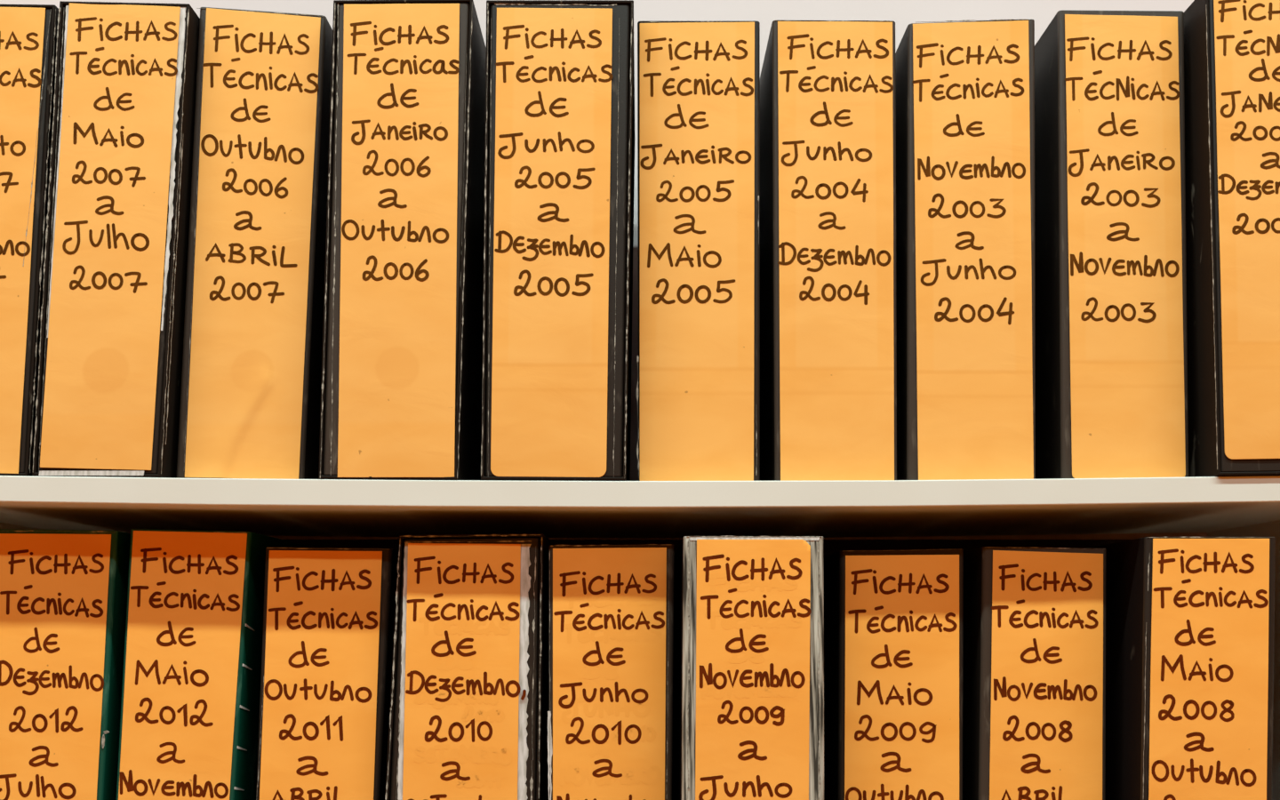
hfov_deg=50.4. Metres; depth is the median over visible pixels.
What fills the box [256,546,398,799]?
file
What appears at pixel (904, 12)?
wall
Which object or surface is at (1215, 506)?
bookcase
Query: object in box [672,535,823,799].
file
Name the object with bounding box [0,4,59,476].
file
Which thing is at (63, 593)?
file
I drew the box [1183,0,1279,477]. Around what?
file
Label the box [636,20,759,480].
file
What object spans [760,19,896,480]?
file
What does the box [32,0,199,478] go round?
file
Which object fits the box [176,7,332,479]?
file
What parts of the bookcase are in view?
panel, panel, panel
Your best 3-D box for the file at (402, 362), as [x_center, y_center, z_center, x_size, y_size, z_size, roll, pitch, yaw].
[-0.176,-0.098,1.124,0.104,0.360,0.286,0,-10,0]
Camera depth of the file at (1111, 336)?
1.01 m
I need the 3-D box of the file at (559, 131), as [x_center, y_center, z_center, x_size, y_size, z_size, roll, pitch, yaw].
[-0.060,-0.097,1.124,0.110,0.359,0.286,0,-10,0]
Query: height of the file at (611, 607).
0.308 m
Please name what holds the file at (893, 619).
on the bookcase
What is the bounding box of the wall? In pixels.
[0,0,1207,539]
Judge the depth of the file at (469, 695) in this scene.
0.96 m
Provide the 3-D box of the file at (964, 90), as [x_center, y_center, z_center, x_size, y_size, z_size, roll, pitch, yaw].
[0.246,-0.092,1.145,0.109,0.354,0.287,0,-10,0]
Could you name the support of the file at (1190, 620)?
on the bookcase
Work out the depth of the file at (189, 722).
0.97 m
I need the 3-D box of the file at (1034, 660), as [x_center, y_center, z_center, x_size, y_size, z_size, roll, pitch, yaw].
[0.283,0.279,1.085,0.106,0.306,0.272,0,-10,0]
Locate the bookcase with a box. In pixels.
[0,475,1279,799]
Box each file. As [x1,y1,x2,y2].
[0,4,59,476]
[0,528,130,799]
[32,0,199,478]
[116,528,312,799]
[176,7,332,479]
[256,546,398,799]
[318,0,486,479]
[384,533,554,799]
[480,0,635,480]
[547,544,674,799]
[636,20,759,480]
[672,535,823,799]
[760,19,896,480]
[823,548,963,799]
[895,18,1035,479]
[962,546,1106,799]
[1034,9,1188,479]
[1084,536,1275,799]
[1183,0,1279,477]

